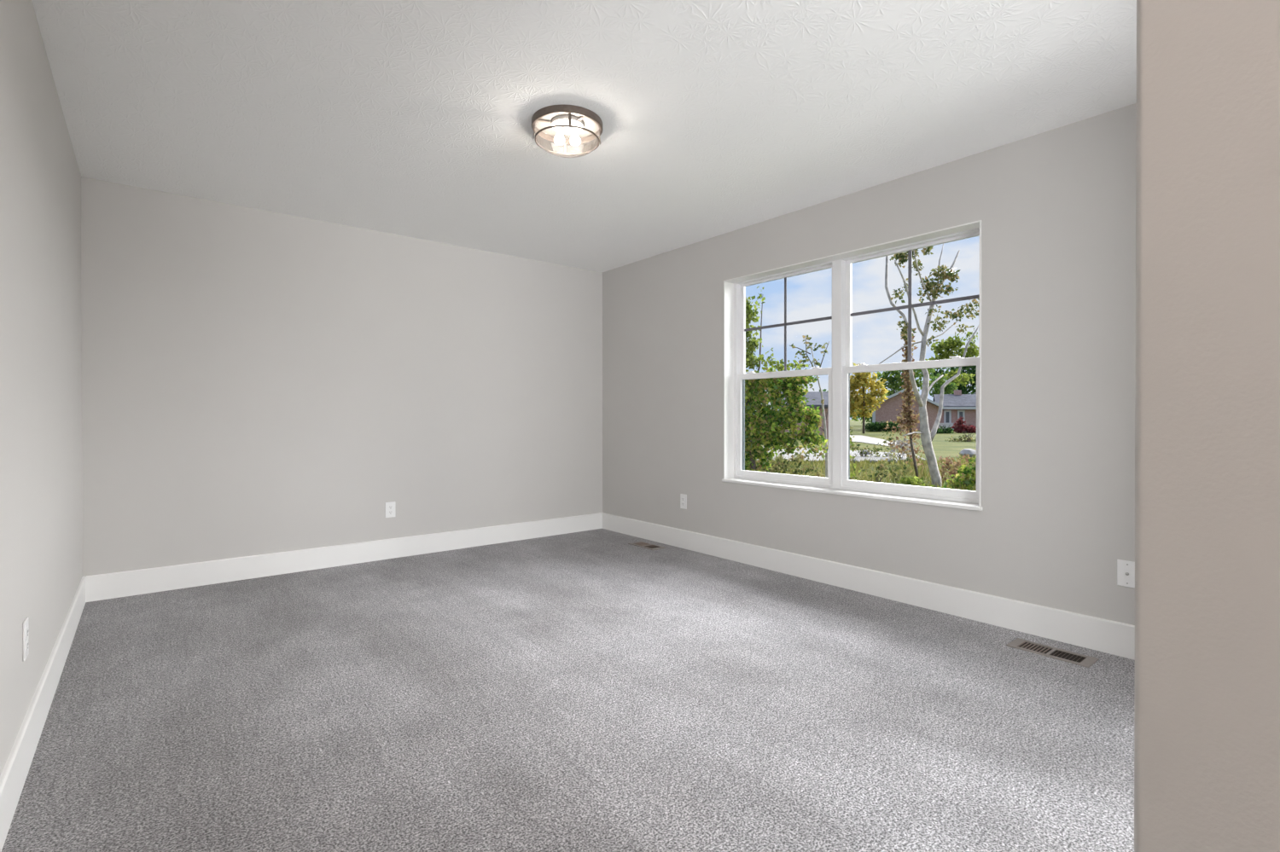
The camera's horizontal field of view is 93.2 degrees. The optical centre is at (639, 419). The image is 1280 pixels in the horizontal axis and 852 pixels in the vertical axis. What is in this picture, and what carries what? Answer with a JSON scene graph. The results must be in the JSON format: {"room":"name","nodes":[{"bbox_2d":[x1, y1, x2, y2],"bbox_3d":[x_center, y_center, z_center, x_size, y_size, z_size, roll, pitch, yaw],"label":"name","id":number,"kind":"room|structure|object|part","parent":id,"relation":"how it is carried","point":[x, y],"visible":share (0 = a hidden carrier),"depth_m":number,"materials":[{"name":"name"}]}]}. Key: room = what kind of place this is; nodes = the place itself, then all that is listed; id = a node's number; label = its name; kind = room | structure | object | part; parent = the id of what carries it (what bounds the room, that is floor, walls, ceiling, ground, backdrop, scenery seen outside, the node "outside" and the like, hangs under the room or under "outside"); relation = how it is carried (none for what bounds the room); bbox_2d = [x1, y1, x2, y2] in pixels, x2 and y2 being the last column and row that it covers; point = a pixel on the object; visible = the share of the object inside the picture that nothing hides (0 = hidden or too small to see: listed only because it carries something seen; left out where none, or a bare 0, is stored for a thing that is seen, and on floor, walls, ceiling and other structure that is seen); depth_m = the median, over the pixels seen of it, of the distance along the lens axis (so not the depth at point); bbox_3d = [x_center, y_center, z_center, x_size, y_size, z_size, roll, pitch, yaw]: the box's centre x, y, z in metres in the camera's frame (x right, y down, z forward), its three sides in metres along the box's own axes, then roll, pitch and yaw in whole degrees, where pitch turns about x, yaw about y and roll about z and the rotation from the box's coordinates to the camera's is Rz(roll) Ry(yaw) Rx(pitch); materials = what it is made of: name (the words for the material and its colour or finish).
{"room":"empty bedroom","nodes":[
{"label":"empty bedroom","id":0,"kind":"room"},
{"bbox_2d":[0,0,82,775],"bbox_3d":[-1.236,-0.157,0.933,0.150,2.440,6.409,0,0,-39],"label":"wall","id":1,"kind":"structure","parent":0,"point":[41,544],"depth_m":2.02,"materials":[{"name":"paint"}]},
{"bbox_2d":[22,617,29,662],"bbox_3d":[-1.873,0.672,1.847,0.008,0.116,0.072,0,0,-39],"label":"wall outlet","id":2,"kind":"object","parent":1,"relation":"attached to","point":[25,625],"visible":1,"depth_m":1.82,"materials":[{"name":"white plastic"}]},
{"bbox_2d":[0,576,85,851],"bbox_3d":[-1.173,0.988,0.990,0.014,0.148,6.409,0,0,-39],"label":"baseboard","id":3,"kind":"structure","parent":1,"relation":"attached to","point":[13,777],"depth_m":1.91,"materials":[{"name":"white paint"}]},
{"bbox_2d":[81,176,602,576],"bbox_3d":[-1.884,-0.172,4.632,3.808,2.440,0.150,0,0,-39],"label":"wall","id":4,"kind":"structure","parent":0,"point":[255,381],"depth_m":4.22,"materials":[{"name":"paint"}]},
{"bbox_2d":[85,512,602,602],"bbox_3d":[-1.774,0.974,4.620,3.630,0.148,0.014,0,0,-39],"label":"baseboard","id":5,"kind":"structure","parent":4,"relation":"attached to","point":[100,587],"depth_m":4.21,"materials":[{"name":"white paint"}]},
{"bbox_2d":[385,501,395,517],"bbox_3d":[-1.872,0.682,4.543,0.072,0.116,0.008,0,0,-39],"label":"wall outlet","id":6,"kind":"object","parent":4,"relation":"attached to","point":[390,507],"visible":1,"depth_m":4.54,"materials":[{"name":"white plastic"}]},
{"bbox_2d":[1,529,1134,851],"bbox_3d":[0.998,1.121,1.207,4.058,0.120,9.209,0,0,-39],"label":"floor","id":7,"kind":"structure","parent":0,"point":[593,690],"depth_m":2.15,"materials":[{"name":"grey carpet"}]},
{"bbox_2d":[628,541,665,550],"bbox_3d":[0.056,1.043,4.983,0.140,0.006,0.320,0,0,-39],"label":"floor vent","id":8,"kind":"object","parent":7,"relation":"in","point":[642,544],"visible":1,"depth_m":4.97,"materials":[{"name":"beige metal"}]},
{"bbox_2d":[1006,638,1099,668],"bbox_3d":[1.855,1.052,2.732,0.140,0.006,0.320,0,0,-39],"label":"floor vent","id":9,"kind":"object","parent":7,"relation":"in","point":[1031,647],"visible":1,"depth_m":2.72,"materials":[{"name":"beige metal"}]},
{"bbox_2d":[31,0,1136,272],"bbox_3d":[0.998,-1.454,1.197,4.058,0.150,9.209,0,0,-39],"label":"ceiling","id":10,"kind":"structure","parent":0,"point":[405,118],"depth_m":2.63,"materials":[{"name":"white paint"}]},
{"bbox_2d":[531,104,602,157],"bbox_3d":[-0.339,-1.317,2.828,0.330,0.137,0.330,0,0,-39],"label":"ceiling light","id":11,"kind":"object","parent":10,"relation":"attached to","point":[560,125],"visible":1,"depth_m":2.82,"materials":[{"name":"clear glass"}]},
{"bbox_3d":[-0.375,-1.308,2.824,0.047,0.054,0.047,0,0,-39],"label":"bulb","id":12,"kind":"part","parent":11,"relation":"part of","materials":[{"name":"white glass"}]},
{"bbox_2d":[559,127,566,133],"bbox_3d":[-0.359,-1.349,2.825,0.033,0.035,0.024,0,0,-5],"label":"socket","id":13,"kind":"object","parent":11,"relation":"attached to","point":[562,130],"depth_m":2.82,"materials":[{"name":"white ceramic"}]},
{"bbox_3d":[-0.339,-1.302,2.828,0.307,0.107,0.307,0,0,-39],"label":"lamp shade","id":14,"kind":"part","parent":11,"relation":"part of","materials":[{"name":"clear glass"}]},
{"bbox_2d":[568,127,575,134],"bbox_3d":[-0.320,-1.349,2.829,0.033,0.035,0.024,0,0,-5],"label":"socket","id":15,"kind":"object","parent":11,"relation":"attached to","point":[572,130],"depth_m":2.82,"materials":[{"name":"white ceramic"}]},
{"bbox_3d":[-0.303,-1.308,2.831,0.047,0.054,0.047,0,0,-39],"label":"bulb","id":16,"kind":"part","parent":11,"relation":"part of","materials":[{"name":"white glass"}]},
{"bbox_2d":[602,103,1136,625],"bbox_3d":[1.138,-0.170,4.063,0.165,2.440,4.843,0,0,-39],"label":"wall","id":17,"kind":"structure","parent":0,"point":[1056,208],"depth_m":3.11,"materials":[{"name":"paint"}]},
{"bbox_2d":[680,494,686,509],"bbox_3d":[0.351,0.669,4.897,0.008,0.116,0.072,0,0,-39],"label":"wall outlet","id":18,"kind":"object","parent":17,"relation":"attached to","point":[683,497],"visible":1,"depth_m":4.89,"materials":[{"name":"white plastic"}]},
{"bbox_2d":[721,220,982,511],"bbox_3d":[1.272,-0.281,3.907,0.209,1.511,1.828,0,0,-39],"label":"window","id":19,"kind":"structure","parent":17,"relation":"in","point":[838,482],"depth_m":3.91,"materials":[{"name":"white paint"}]},
{"bbox_3d":[1.009,0.048,4.284,0.028,0.771,0.829,0,0,-39],"label":"sash","id":20,"kind":"part","parent":19,"relation":"part of","materials":[{"name":"white plastic"}]},
{"bbox_3d":[1.035,-0.661,4.302,0.026,0.723,0.829,0,0,-39],"label":"sash","id":21,"kind":"part","parent":19,"relation":"part of","materials":[{"name":"white plastic"}]},
{"bbox_3d":[1.259,0.465,3.899,0.176,0.020,1.828,0,0,-39],"label":"sill","id":22,"kind":"part","parent":19,"relation":"part of","materials":[{"name":"white paint"}]},
{"bbox_3d":[1.581,0.051,3.581,0.028,0.771,0.847,0,0,-39],"label":"sash","id":23,"kind":"part","parent":19,"relation":"part of","materials":[{"name":"white plastic"}]},
{"bbox_3d":[1.606,-0.659,3.599,0.026,0.723,0.847,0,0,-39],"label":"sash","id":24,"kind":"part","parent":19,"relation":"part of","materials":[{"name":"white plastic"}]},
{"bbox_2d":[601,512,1134,660],"bbox_3d":[1.073,0.976,4.005,0.014,0.148,4.559,0,0,-39],"label":"baseboard","id":25,"kind":"structure","parent":17,"relation":"attached to","point":[1097,634],"depth_m":3.40,"materials":[{"name":"white paint"}]},
{"bbox_2d":[1117,559,1134,588],"bbox_3d":[2.152,0.686,2.674,0.015,0.116,0.073,0,0,-39],"label":"cable wall plate","id":26,"kind":"object","parent":17,"relation":"attached to","point":[1125,569],"visible":0.88,"depth_m":2.68,"materials":[{"name":"white plastic"}]},
{"bbox_2d":[1134,0,1279,851],"bbox_3d":[2.052,-0.156,0.658,2.708,2.440,1.836,0,0,-39],"label":"wall","id":27,"kind":"structure","parent":0,"point":[1207,679],"depth_m":0.48,"materials":[{"name":"paint"}]},
{"label":"outside","id":28,"kind":"structure","parent":0,"visible":0},
{"bbox_2d":[745,419,976,488],"bbox_3d":[70.677,1.029,121.800,256.127,0.200,420.000,0,0,-39],"label":"ground","id":29,"kind":"structure","parent":28,"point":[943,449],"depth_m":29.37,"materials":[{"name":"green plant"}]},
{"bbox_2d":[744,286,828,472],"bbox_3d":[1.979,-0.238,9.422,2.047,3.561,0.856,0,0,-2],"label":"leafy tree","id":30,"kind":"object","parent":29,"relation":"on","point":[761,427],"visible":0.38,"depth_m":9.42,"materials":[{"name":"green plant"}]},
{"bbox_2d":[760,444,828,477],"bbox_3d":[2.911,0.895,11.509,1.368,1.017,0.555,0,0,8],"label":"shrub","id":31,"kind":"object","parent":29,"relation":"on","point":[800,456],"visible":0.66,"depth_m":11.50,"materials":[{"name":"green plant"}]},
{"bbox_2d":[777,391,828,439],"bbox_3d":[11.518,-0.292,40.861,4.379,3.091,8.094,0,0,16],"label":"house","id":32,"kind":"structure","parent":29,"relation":"on","point":[811,395],"depth_m":38.00,"materials":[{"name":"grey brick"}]},
{"bbox_2d":[789,335,829,477],"bbox_3d":[3.020,-0.001,10.587,0.811,2.988,0.460,0,0,1],"label":"sapling","id":33,"kind":"object","parent":29,"relation":"on","point":[803,352],"visible":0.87,"depth_m":10.49,"materials":[{"name":"green plant"}]},
{"bbox_2d":[755,446,925,461],"bbox_3d":[6.954,1.308,23.200,6.635,0.030,9.442,0,0,9],"label":"path","id":34,"kind":"structure","parent":29,"relation":"on","point":[786,456],"depth_m":21.27,"materials":[{"name":"white concrete"}]},
{"bbox_2d":[849,432,861,480],"bbox_3d":[4.276,0.630,12.492,0.377,1.546,0.457,0,0,-39],"label":"shrub","id":35,"kind":"object","parent":29,"relation":"on","point":[851,442],"visible":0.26,"depth_m":12.46,"materials":[{"name":"green plant"}]},
{"bbox_2d":[852,458,860,463],"bbox_3d":[6.545,1.283,18.362,0.263,0.176,0.282,0,0,5],"label":"rock","id":36,"kind":"object","parent":29,"relation":"on","point":[854,460],"visible":0.52,"depth_m":18.28,"materials":[{"name":"white stone"}]},
{"bbox_2d":[849,404,866,421],"bbox_3d":[32.540,-1.370,95.929,6.280,5.418,5.376,0,0,-39],"label":"tree","id":37,"kind":"object","parent":29,"relation":"on","point":[851,416],"visible":0.02,"depth_m":95.76,"materials":[{"name":"green plant"}]},
{"bbox_2d":[755,452,976,491],"bbox_3d":[6.271,1.202,12.456,9.511,0.330,14.056,0,0,7],"label":"grass","id":38,"kind":"structure","parent":29,"relation":"on","point":[866,462],"depth_m":15.56,"materials":[{"name":"green plant"}]},
{"bbox_2d":[859,399,875,424],"bbox_3d":[36.120,-0.931,92.112,5.017,4.556,4.513,0,0,-39],"label":"tree","id":39,"kind":"object","parent":29,"relation":"on","point":[870,411],"visible":0.04,"depth_m":92.06,"materials":[{"name":"green plant"}]},
{"bbox_2d":[849,362,889,433],"bbox_3d":[18.284,-1.655,50.053,4.343,6.060,2.392,0,0,4],"label":"tree","id":40,"kind":"object","parent":29,"relation":"on","point":[863,401],"visible":0.73,"depth_m":49.73,"materials":[{"name":"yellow plant"}]},
{"bbox_2d":[849,426,895,457],"bbox_3d":[7.960,0.901,20.953,1.953,1.276,0.883,0,0,-2],"label":"shrub","id":41,"kind":"object","parent":29,"relation":"on","point":[875,449],"visible":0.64,"depth_m":20.99,"materials":[{"name":"green plant"}]},
{"bbox_2d":[849,435,896,446],"bbox_3d":[13.347,1.253,36.875,2.700,0.030,17.021,0,0,11],"label":"driveway","id":42,"kind":"structure","parent":29,"relation":"on","point":[858,439],"depth_m":34.83,"materials":[{"name":"concrete"}]},
{"bbox_2d":[865,420,900,431],"bbox_3d":[22.390,0.824,56.012,3.464,1.358,1.158,0,0,-2],"label":"hedge","id":43,"kind":"object","parent":29,"relation":"on","point":[873,427],"visible":0.82,"depth_m":55.84,"materials":[{"name":"green plant"}]},
{"bbox_2d":[861,453,916,482],"bbox_3d":[5.341,1.061,12.970,1.160,0.681,0.578,0,0,8],"label":"shrub","id":44,"kind":"object","parent":29,"relation":"on","point":[886,474],"visible":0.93,"depth_m":12.98,"materials":[{"name":"green plant"}]},
{"bbox_2d":[884,436,916,458],"bbox_3d":[8.651,0.984,19.973,1.109,0.824,0.575,0,0,-11],"label":"shrub","id":45,"kind":"object","parent":29,"relation":"on","point":[897,441],"visible":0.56,"depth_m":19.97,"materials":[{"name":"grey plant"}]},
{"bbox_2d":[883,405,925,468],"bbox_3d":[7.288,0.605,16.570,1.126,2.070,0.624,0,0,-13],"label":"shrub","id":46,"kind":"object","parent":29,"relation":"on","point":[901,450],"visible":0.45,"depth_m":16.60,"materials":[{"name":"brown plant"}]},
{"bbox_2d":[876,368,935,396],"bbox_3d":[34.203,-3.006,77.818,7.884,8.716,3.210,0,0,-6],"label":"tree","id":47,"kind":"object","parent":29,"relation":"on","point":[894,386],"visible":0.44,"depth_m":77.61,"materials":[{"name":"green plant"}]},
{"bbox_2d":[895,475,935,487],"bbox_3d":[4.992,1.254,10.997,0.749,0.495,0.428,0,0,-8],"label":"shrub","id":48,"kind":"object","parent":29,"relation":"on","point":[910,480],"visible":0.38,"depth_m":10.94,"materials":[{"name":"green plant"}]},
{"bbox_2d":[867,389,976,430],"bbox_3d":[33.726,-0.979,64.987,22.776,4.270,11.106,0,0,0],"label":"brick house","id":49,"kind":"structure","parent":29,"relation":"on","point":[957,404],"depth_m":60.92,"materials":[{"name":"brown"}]},
{"bbox_3d":[31.858,-0.170,62.706,0.390,1.130,0.092,0,0,0],"label":"pane","id":50,"kind":"part","parent":49,"relation":"part of","materials":[{"name":"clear glass"}]},
{"bbox_2d":[878,244,979,487],"bbox_3d":[6.263,-1.053,12.613,2.901,5.340,1.392,0,0,-28],"label":"tree","id":51,"kind":"object","parent":29,"relation":"on","point":[945,349],"visible":0.88,"depth_m":12.30,"materials":[{"name":"green plant"}]},
{"bbox_2d":[896,325,920,477],"bbox_3d":[5.735,-0.377,12.902,0.527,3.267,0.370,0,0,2],"label":"climbing vine","id":52,"kind":"object","parent":51,"relation":"attached to","point":[908,417],"visible":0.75,"depth_m":12.88,"materials":[{"name":"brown plant"}]},
{"bbox_3d":[5.808,-0.337,12.896,0.252,3.186,0.052,0,0,1],"label":"stem","id":53,"kind":"part","parent":52,"relation":"part of","materials":[{"name":"green plant"}]},
{"bbox_2d":[928,372,958,396],"bbox_3d":[39.698,-2.384,79.849,4.338,7.470,3.683,0,0,-39],"label":"tree","id":54,"kind":"object","parent":29,"relation":"on","point":[954,386],"visible":0.54,"depth_m":79.63,"materials":[{"name":"green plant"}]},
{"bbox_2d":[936,424,953,434],"bbox_3d":[25.045,1.117,50.085,1.763,1.268,1.226,0,0,-16],"label":"shrub","id":55,"kind":"object","parent":29,"relation":"on","point":[941,430],"visible":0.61,"depth_m":49.83,"materials":[{"name":"green plant"}]},
{"bbox_2d":[929,366,976,394],"bbox_3d":[45.369,-3.526,84.008,8.614,9.742,7.391,0,0,-39],"label":"tree","id":56,"kind":"object","parent":29,"relation":"on","point":[968,389],"visible":0.25,"depth_m":83.41,"materials":[{"name":"green plant"}]},
{"bbox_2d":[936,453,971,482],"bbox_3d":[6.696,1.109,12.997,0.696,0.750,0.518,0,0,-16],"label":"shrub","id":57,"kind":"object","parent":29,"relation":"on","point":[953,469],"visible":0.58,"depth_m":12.96,"materials":[{"name":"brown plant"}]},
{"bbox_2d":[937,456,976,491],"bbox_3d":[5.745,1.063,10.502,1.136,0.989,0.636,0,0,-15],"label":"shrub","id":58,"kind":"object","parent":29,"relation":"on","point":[963,469],"visible":0.31,"depth_m":10.48,"materials":[{"name":"green plant"}]},
{"bbox_2d":[945,432,976,442],"bbox_3d":[18.446,1.168,34.088,2.431,0.777,1.222,0,0,9],"label":"shrub","id":59,"kind":"object","parent":29,"relation":"on","point":[968,439],"visible":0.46,"depth_m":33.99,"materials":[{"name":"green plant"}]},
{"bbox_2d":[950,415,976,433],"bbox_3d":[28.186,0.609,51.910,2.963,1.797,1.679,0,0,7],"label":"shrub","id":60,"kind":"object","parent":29,"relation":"on","point":[960,427],"visible":0.77,"depth_m":51.77,"materials":[{"name":"red plant"}]},
{"bbox_2d":[959,448,976,457],"bbox_3d":[11.420,1.217,21.027,0.623,0.349,0.621,0,0,-39],"label":"rock","id":61,"kind":"object","parent":29,"relation":"on","point":[969,451],"visible":0.58,"depth_m":20.86,"materials":[{"name":"white stone"}]}
]}

